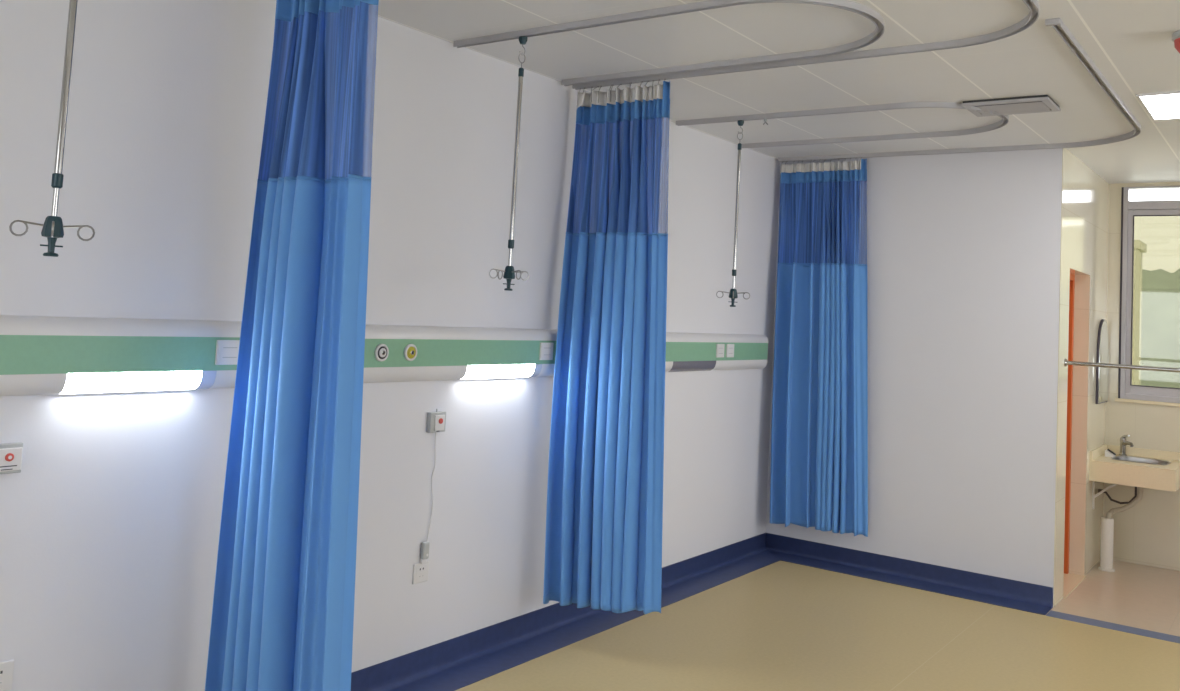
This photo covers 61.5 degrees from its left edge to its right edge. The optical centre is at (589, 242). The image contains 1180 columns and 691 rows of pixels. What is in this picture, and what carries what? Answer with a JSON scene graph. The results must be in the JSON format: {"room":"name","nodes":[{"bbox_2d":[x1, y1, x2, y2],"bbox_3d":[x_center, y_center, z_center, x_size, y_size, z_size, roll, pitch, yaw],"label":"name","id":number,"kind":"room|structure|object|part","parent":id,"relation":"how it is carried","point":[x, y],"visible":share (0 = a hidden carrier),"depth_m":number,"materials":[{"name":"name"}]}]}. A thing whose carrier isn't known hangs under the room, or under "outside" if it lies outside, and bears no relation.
{"room":"hospital room","nodes":[
{"label":"hospital room","id":0,"kind":"room"},
{"bbox_2d":[0,0,780,690],"bbox_3d":[-1.306,0.409,3.644,0.120,2.800,9.057,0,-5,36],"label":"wall","id":1,"kind":"structure","parent":0,"point":[110,520],"depth_m":3.63,"materials":[{"name":"white paint"}]},
{"bbox_2d":[0,660,13,690],"bbox_3d":[-1.750,1.285,2.926,0.010,0.086,0.090,0,-5,36],"label":"wall socket","id":2,"kind":"object","parent":1,"relation":"attached to","point":[7,667],"visible":1,"depth_m":2.94,"materials":[{"name":"white plastic"}]},
{"bbox_2d":[0,442,23,473],"bbox_3d":[-1.728,0.638,2.928,0.039,0.088,0.096,0,-5,36],"label":"box","id":3,"kind":"object","parent":1,"relation":"attached to","point":[11,454],"visible":1,"depth_m":2.93,"materials":[{"name":"grey plastic"}]},
{"bbox_2d":[0,315,241,395],"bbox_3d":[-1.671,0.341,2.975,0.076,0.240,2.060,0,-5,36],"label":"console","id":4,"kind":"object","parent":1,"relation":"attached to","point":[40,355],"visible":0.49,"depth_m":3.16,"materials":[{"name":"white plastic"}]},
{"bbox_3d":[-1.678,0.334,2.980,0.058,0.116,2.056,0,-5,36],"label":"green panel","id":5,"kind":"part","parent":4,"relation":"part of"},
{"bbox_2d":[60,371,201,393],"bbox_3d":[-1.485,0.453,3.231,0.041,0.066,0.460,0,-5,36],"label":"reading lamp","id":6,"kind":"object","parent":4,"relation":"attached to","point":[71,382],"depth_m":3.20,"materials":[{"name":"white plastic"}]},
{"bbox_2d":[195,371,216,388],"bbox_3d":[-1.334,0.475,3.438,0.041,0.066,0.055,0,-5,36],"label":"lamp","id":7,"kind":"object","parent":4,"relation":"attached to","point":[204,379],"depth_m":3.43,"materials":[{"name":"white plastic"}]},
{"bbox_2d":[215,340,239,364],"bbox_3d":[-1.269,0.385,3.485,0.011,0.086,0.100,0,-5,36],"label":"power socket","id":8,"kind":"object","parent":4,"relation":"attached to","point":[226,351],"depth_m":3.47,"materials":[{"name":"grey plastic"}]},
{"bbox_2d":[412,561,428,583],"bbox_3d":[-0.738,1.437,4.321,0.010,0.086,0.090,0,-5,36],"label":"wall socket","id":9,"kind":"object","parent":1,"relation":"attached to","point":[420,571],"visible":1,"depth_m":4.31,"materials":[{"name":"white plastic"}]},
{"bbox_2d":[420,409,445,563],"bbox_3d":[-0.689,1.067,4.362,0.038,0.670,0.096,0,-5,36],"label":"box","id":10,"kind":"object","parent":1,"relation":"attached to","point":[436,421],"visible":1,"depth_m":4.35,"materials":[{"name":"grey plastic"}]},
{"bbox_3d":[-0.696,1.072,4.367,0.010,0.478,0.032,2,-4,21],"label":"cord","id":11,"kind":"part","parent":10,"relation":"part of","materials":[{"name":"white plastic"}]},
{"bbox_3d":[-0.664,0.794,4.378,0.007,0.068,0.060,0,-5,36],"label":"plate","id":12,"kind":"part","parent":10,"relation":"part of","materials":[{"name":"white plastic"}]},
{"bbox_2d":[363,325,556,382],"bbox_3d":[-0.486,0.515,4.607,0.076,0.240,1.970,0,-5,36],"label":"console","id":13,"kind":"object","parent":1,"relation":"attached to","point":[393,353],"visible":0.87,"depth_m":4.42,"materials":[{"name":"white plastic"}]},
{"bbox_2d":[374,344,388,361],"bbox_3d":[-0.853,0.449,4.059,0.011,0.072,0.072,0,-5,36],"label":"outlet","id":14,"kind":"object","parent":13,"relation":"attached to","point":[381,351],"depth_m":4.05,"materials":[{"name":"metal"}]},
{"bbox_2d":[404,344,416,360],"bbox_3d":[-0.758,0.463,4.189,0.011,0.072,0.072,0,-5,36],"label":"outlet","id":15,"kind":"object","parent":13,"relation":"attached to","point":[410,350],"depth_m":4.18,"materials":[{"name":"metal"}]},
{"bbox_3d":[-0.492,0.508,4.613,0.058,0.116,1.966,0,-5,36],"label":"green panel","id":16,"kind":"part","parent":13,"relation":"part of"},
{"bbox_2d":[461,364,534,379],"bbox_3d":[-0.430,0.608,4.684,0.041,0.066,0.485,0,-5,36],"label":"reading lamp","id":17,"kind":"object","parent":13,"relation":"attached to","point":[471,371],"depth_m":4.66,"materials":[{"name":"white plastic"}]},
{"bbox_2d":[529,364,541,376],"bbox_3d":[-0.272,0.631,4.902,0.041,0.066,0.055,0,-5,36],"label":"lamp","id":18,"kind":"object","parent":13,"relation":"attached to","point":[536,370],"depth_m":4.89,"materials":[{"name":"white plastic"}]},
{"bbox_2d":[539,343,553,359],"bbox_3d":[-0.217,0.539,4.934,0.011,0.086,0.100,0,-5,36],"label":"power socket","id":19,"kind":"object","parent":13,"relation":"attached to","point":[546,350],"depth_m":4.93,"materials":[{"name":"grey plastic"}]},
{"bbox_2d":[351,533,779,690],"bbox_3d":[-1.239,1.746,3.452,0.222,0.116,8.817,0,-5,36],"label":"baseboard","id":20,"kind":"structure","parent":1,"relation":"attached to","point":[453,664],"depth_m":4.83,"materials":[{"name":"blue plastic"}]},
{"bbox_2d":[665,332,767,371],"bbox_3d":[0.664,0.684,6.192,0.076,0.240,1.940,0,-5,36],"label":"console","id":21,"kind":"object","parent":1,"relation":"attached to","point":[684,351],"visible":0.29,"depth_m":6.35,"materials":[{"name":"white plastic"}]},
{"bbox_2d":[668,361,715,371],"bbox_3d":[0.635,0.764,6.152,0.041,0.066,0.535,0,-5,36],"label":"reading lamp","id":22,"kind":"object","parent":21,"relation":"attached to","point":[676,366],"depth_m":6.12,"materials":[{"name":"white plastic"}]},
{"bbox_3d":[0.657,0.677,6.197,0.058,0.116,1.936,0,-5,36],"label":"green panel","id":23,"kind":"part","parent":21,"relation":"part of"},
{"bbox_2d":[716,344,724,357],"bbox_3d":[0.840,0.695,6.390,0.011,0.086,0.097,0,-5,36],"label":"power socket","id":24,"kind":"object","parent":21,"relation":"attached to","point":[720,348],"depth_m":6.38,"materials":[{"name":"grey plastic"}]},
{"bbox_2d":[726,344,733,356],"bbox_3d":[0.919,0.706,6.499,0.011,0.086,0.098,0,-5,36],"label":"power socket","id":25,"kind":"object","parent":21,"relation":"attached to","point":[729,347],"depth_m":6.49,"materials":[{"name":"grey plastic"}]},
{"bbox_2d":[378,0,1179,183],"bbox_3d":[1.756,-0.951,2.647,6.240,0.100,10.800,0,-5,36],"label":"ceiling","id":26,"kind":"structure","parent":0,"point":[1130,42],"depth_m":4.46,"materials":[{"name":"white paint"}]},
{"bbox_2d":[453,0,884,85],"bbox_3d":[0.355,-0.854,4.245,1.794,0.026,0.823,0,-5,36],"label":"rail","id":27,"kind":"object","parent":26,"relation":"attached to","point":[874,16],"visible":1,"depth_m":4.12,"materials":[{"name":"metal"}]},
{"bbox_2d":[489,36,528,290],"bbox_3d":[-0.312,-0.347,4.183,0.139,1.096,0.139,2,-4,10],"label":"pole","id":28,"kind":"object","parent":27,"relation":"hanging from","point":[509,273],"visible":1,"depth_m":4.17,"materials":[{"name":"silver metal"}]},
{"bbox_3d":[-0.384,0.129,4.118,0.081,0.042,0.005,6,-5,-35],"label":"hook arm","id":29,"kind":"part","parent":28,"relation":"part of"},
{"bbox_3d":[-0.340,0.174,4.148,0.052,0.050,0.035,6,-5,-35],"label":"release handle","id":30,"kind":"part","parent":28,"relation":"part of","materials":[{"name":"black plastic"}]},
{"bbox_3d":[-0.292,0.138,4.183,0.081,0.042,0.005,6,-5,-35],"label":"hook arm","id":31,"kind":"part","parent":28,"relation":"part of"},
{"bbox_2d":[572,0,1038,89],"bbox_3d":[0.931,-0.845,3.923,1.301,0.026,2.966,4,-4,-15],"label":"rail","id":32,"kind":"object","parent":26,"relation":"attached to","point":[1031,18],"visible":0.96,"depth_m":4.24,"materials":[{"name":"metal"}]},
{"bbox_2d":[543,79,670,613],"bbox_3d":[0.088,0.471,4.828,0.654,2.593,0.202,0,-5,36],"label":"privacy curtain","id":33,"kind":"object","parent":32,"relation":"hanging from","point":[604,512],"visible":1,"depth_m":4.81,"materials":[{"name":"blue fabric"}]},
{"bbox_2d":[543,234,667,613],"bbox_3d":[0.091,0.861,4.814,0.639,1.819,0.175,1,-4,28],"label":"drape","id":34,"kind":"object","parent":33,"relation":"hanging from","point":[604,512],"depth_m":4.77,"materials":[{"name":"blue fabric"}]},
{"bbox_3d":[0.135,-0.327,4.932,0.595,0.570,0.113,1,-5,33],"label":"net panel","id":35,"kind":"part","parent":33,"relation":"part of","materials":[{"name":"blue fabric"}]},
{"bbox_2d":[676,102,1008,147],"bbox_3d":[1.498,-0.686,5.820,1.794,0.026,0.868,0,-5,36],"label":"rail","id":36,"kind":"object","parent":26,"relation":"attached to","point":[1005,118],"visible":0.93,"depth_m":5.72,"materials":[{"name":"metal"}]},
{"bbox_2d":[716,120,749,306],"bbox_3d":[0.847,-0.181,5.717,0.139,1.096,0.139,6,-5,-37],"label":"pole","id":37,"kind":"object","parent":36,"relation":"hanging from","point":[733,293],"visible":1,"depth_m":5.70,"materials":[{"name":"silver metal"}]},
{"bbox_3d":[0.819,0.340,5.682,0.052,0.050,0.035,2,-4,8],"label":"release handle","id":38,"kind":"part","parent":37,"relation":"part of","materials":[{"name":"black plastic"}]},
{"bbox_2d":[778,18,1140,161],"bbox_3d":[2.320,-0.665,5.492,1.591,0.026,3.543,3,-4,-5],"label":"rail","id":39,"kind":"object","parent":26,"relation":"attached to","point":[1057,24],"visible":1,"depth_m":5.82,"materials":[{"name":"metal"}]},
{"bbox_2d":[770,157,867,536],"bbox_3d":[1.576,0.677,6.822,0.741,2.574,0.137,0,-5,36],"label":"privacy curtain","id":40,"kind":"object","parent":39,"relation":"hanging from","point":[819,472],"visible":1,"depth_m":6.82,"materials":[{"name":"blue fabric"}]},
{"bbox_3d":[1.607,-0.141,6.914,0.674,0.577,0.089,0,-5,36],"label":"net panel","id":41,"kind":"part","parent":40,"relation":"part of","materials":[{"name":"blue fabric"}]},
{"bbox_2d":[961,95,1060,116],"bbox_3d":[2.160,-0.698,5.083,0.410,0.030,0.305,0,-5,36],"label":"ceiling vent","id":42,"kind":"object","parent":26,"relation":"in","point":[1038,103],"visible":0.98,"depth_m":5.04,"materials":[{"name":"metal"}]},
{"bbox_2d":[1136,91,1179,119],"bbox_3d":[3.050,-0.680,4.817,0.620,0.010,0.620,0,-5,36],"label":"recessed light","id":43,"kind":"object","parent":26,"relation":"in","point":[1164,105],"visible":1,"depth_m":4.90,"materials":[{"name":"white plastic"}]},
{"bbox_2d":[1172,31,1179,52],"bbox_3d":[2.278,-0.755,3.760,0.124,0.083,0.124,0,-5,36],"label":"fire alarm","id":44,"kind":"object","parent":26,"relation":"attached to","point":[1176,35],"visible":1,"depth_m":3.76,"materials":[{"name":"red plastic"}]},
{"bbox_3d":[-0.773,-1.020,2.691,1.794,0.026,0.808,0,-5,36],"label":"rail","id":45,"kind":"object","parent":26,"relation":"attached to","visible":0},
{"bbox_2d":[9,0,94,256],"bbox_3d":[-1.351,-0.512,2.573,0.139,1.096,0.139,2,-4,17],"label":"pole","id":46,"kind":"object","parent":45,"relation":"hanging from","point":[52,229],"visible":1,"depth_m":2.55,"materials":[{"name":"silver metal"}]},
{"bbox_3d":[-1.426,-0.036,2.514,0.081,0.042,0.005,5,-4,-28],"label":"hook arm","id":47,"kind":"part","parent":46,"relation":"part of"},
{"bbox_3d":[-1.379,0.009,2.538,0.052,0.050,0.035,5,-4,-28],"label":"release handle","id":48,"kind":"part","parent":46,"relation":"part of","materials":[{"name":"black plastic"}]},
{"bbox_3d":[-1.350,-0.034,2.491,0.005,0.042,0.081,5,-4,-28],"label":"hook arm","id":49,"kind":"part","parent":46,"relation":"part of","materials":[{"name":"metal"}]},
{"bbox_3d":[-1.327,-0.027,2.567,0.081,0.042,0.005,5,-4,-28],"label":"hook arm","id":50,"kind":"part","parent":46,"relation":"part of","materials":[{"name":"metal"}]},
{"bbox_2d":[455,560,1179,690],"bbox_3d":[1.603,1.938,2.450,6.240,0.100,10.800,0,-5,36],"label":"floor","id":51,"kind":"structure","parent":0,"point":[780,625],"depth_m":5.11,"materials":[{"name":"beige plastic"}]},
{"bbox_2d":[1098,517,1114,571],"bbox_3d":[3.650,2.124,6.997,0.104,0.362,0.104,0,-5,36],"label":"drain pipe","id":52,"kind":"object","parent":51,"relation":"on","point":[1107,525],"visible":1,"depth_m":6.97,"materials":[{"name":"white plastic"}]},
{"bbox_2d":[1046,610,1179,642],"bbox_3d":[4.349,2.231,4.617,4.100,0.102,0.140,0,-5,36],"label":"trim","id":53,"kind":"structure","parent":51,"relation":"on","point":[1055,614],"depth_m":5.62,"materials":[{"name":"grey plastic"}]},
{"bbox_2d":[766,148,1062,586],"bbox_3d":[2.124,0.796,6.654,1.896,2.800,0.120,0,-5,36],"label":"wall","id":54,"kind":"structure","parent":0,"point":[963,249],"depth_m":6.38,"materials":[{"name":"white paint"}]},
{"bbox_2d":[765,533,1052,614],"bbox_3d":[1.953,2.118,6.426,1.896,0.116,0.222,0,-5,36],"label":"baseboard","id":55,"kind":"structure","parent":54,"relation":"attached to","point":[1024,596],"depth_m":6.40,"materials":[{"name":"blue plastic"}]},
{"bbox_2d":[1053,148,1108,607],"bbox_3d":[3.280,0.868,6.813,0.220,2.800,1.745,0,-5,36],"label":"wall","id":56,"kind":"structure","parent":0,"point":[1085,194],"depth_m":6.84,"materials":[{"name":"beige paint"}]},
{"bbox_2d":[1063,273,1085,597],"bbox_3d":[3.140,1.218,6.595,0.212,2.061,0.720,0,-5,36],"label":"door","id":57,"kind":"structure","parent":56,"relation":"in","point":[1071,581],"depth_m":6.84,"materials":[{"name":"orange wood"}]},
{"bbox_3d":[3.096,1.217,6.627,0.104,2.060,0.720,0,-5,36],"label":"frame","id":58,"kind":"part","parent":57,"relation":"part of","materials":[{"name":"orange wood"}]},
{"bbox_2d":[1096,319,1108,403],"bbox_3d":[3.761,0.865,7.271,0.020,0.610,0.415,0,-5,36],"label":"arched mirror","id":59,"kind":"object","parent":56,"relation":"attached to","point":[1102,355],"visible":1,"depth_m":7.21,"materials":[{"name":"clear glass"}]},
{"bbox_2d":[1092,481,1117,508],"bbox_3d":[3.629,1.776,6.974,0.168,0.211,0.030,0,-5,36],"label":"bracket","id":60,"kind":"object","parent":56,"relation":"attached to","point":[1112,485],"visible":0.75,"depth_m":7.00,"materials":[{"name":"white metal"}]},
{"bbox_2d":[1064,358,1179,371],"bbox_3d":[3.718,0.751,5.655,1.849,0.051,0.052,0,-5,36],"label":"towel rail","id":61,"kind":"object","parent":56,"relation":"attached to","point":[1166,369],"visible":1,"depth_m":6.01,"materials":[{"name":"metal"}]},
{"bbox_2d":[1089,444,1179,491],"bbox_3d":[3.872,1.579,7.002,0.520,0.204,0.625,0,-5,36],"label":"countertop","id":62,"kind":"structure","parent":56,"relation":"attached to","point":[1141,467],"depth_m":6.83,"materials":[{"name":"beige stone"}]},
{"bbox_2d":[1105,449,1115,456],"bbox_3d":[3.760,1.516,7.155,0.068,0.056,0.060,0,-5,36],"label":"soap dish","id":63,"kind":"object","parent":62,"relation":"on","point":[1108,453],"visible":1,"depth_m":7.14,"materials":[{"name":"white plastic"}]},
{"bbox_2d":[1098,487,1136,503],"bbox_3d":[3.835,1.731,7.190,0.277,0.307,0.128,4,-4,-18],"label":"supply hose","id":64,"kind":"object","parent":62,"relation":"attached to","point":[1099,490],"visible":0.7,"depth_m":7.15,"materials":[{"name":"black rubber"}]},
{"bbox_2d":[1105,487,1142,518],"bbox_3d":[3.780,1.869,7.052,0.270,0.391,0.101,3,-4,-2],"label":"hose","id":65,"kind":"object","parent":62,"relation":"attached to","point":[1137,499],"visible":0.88,"depth_m":7.03,"materials":[{"name":"white plastic"}]},
{"bbox_2d":[1119,435,1133,455],"bbox_3d":[3.916,1.477,7.237,0.051,0.159,0.164,3,-4,6],"label":"tap","id":66,"kind":"object","parent":62,"relation":"on","point":[1123,442],"visible":1,"depth_m":7.27,"materials":[{"name":"metal"}]},
{"bbox_3d":[3.920,1.467,7.226,0.028,0.045,0.142,3,-4,2],"label":"spout","id":67,"kind":"part","parent":66,"relation":"part of","materials":[{"name":"metal"}]},
{"bbox_2d":[1111,455,1170,465],"bbox_3d":[3.913,1.608,7.040,0.353,0.133,0.340,0,-5,36],"label":"basin","id":68,"kind":"object","parent":62,"relation":"in","point":[1142,460],"depth_m":7.14,"materials":[{"name":"metal"}]},
{"bbox_2d":[1103,182,1179,570],"bbox_3d":[4.623,0.952,6.986,2.190,2.800,0.120,0,-5,36],"label":"wall","id":69,"kind":"structure","parent":0,"point":[1147,533],"depth_m":7.28,"materials":[{"name":"beige paint"}]},
{"bbox_2d":[1106,444,1179,460],"bbox_3d":[4.053,1.534,7.251,0.520,0.062,0.020,0,-5,36],"label":"backsplash","id":70,"kind":"structure","parent":69,"relation":"attached to","point":[1131,451],"depth_m":7.23,"materials":[{"name":"beige stone"}]},
{"bbox_2d":[1115,186,1179,406],"bbox_3d":[4.666,0.384,6.962,1.715,1.607,0.085,0,-5,36],"label":"window","id":71,"kind":"structure","parent":69,"relation":"in","point":[1149,316],"depth_m":7.33,"materials":[{"name":"metal"}]},
{"bbox_3d":[4.607,1.170,6.885,1.715,0.024,0.025,0,-5,36],"label":"sill","id":72,"kind":"part","parent":71,"relation":"part of","materials":[{"name":"beige stone"}]},
{"bbox_3d":[4.355,0.427,7.191,0.744,1.268,0.006,0,-5,36],"label":"pane","id":73,"kind":"part","parent":71,"relation":"part of","materials":[{"name":"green glass"}]},
{"bbox_3d":[-0.952,-1.077,1.992,2.326,0.026,2.356,0,-5,36],"label":"rail","id":74,"kind":"object","parent":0,"visible":0},
{"bbox_2d":[205,0,378,690],"bbox_3d":[-0.971,0.310,3.262,0.660,2.596,0.135,0,-5,36],"label":"privacy curtain","id":75,"kind":"object","parent":74,"relation":"hanging from","point":[282,619],"visible":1,"depth_m":3.21,"materials":[{"name":"blue fabric"}]},
{"bbox_3d":[-0.928,-0.493,3.326,0.541,0.570,0.114,0,-5,36],"label":"net panel","id":76,"kind":"part","parent":75,"relation":"part of","materials":[{"name":"blue fabric"}]}
]}

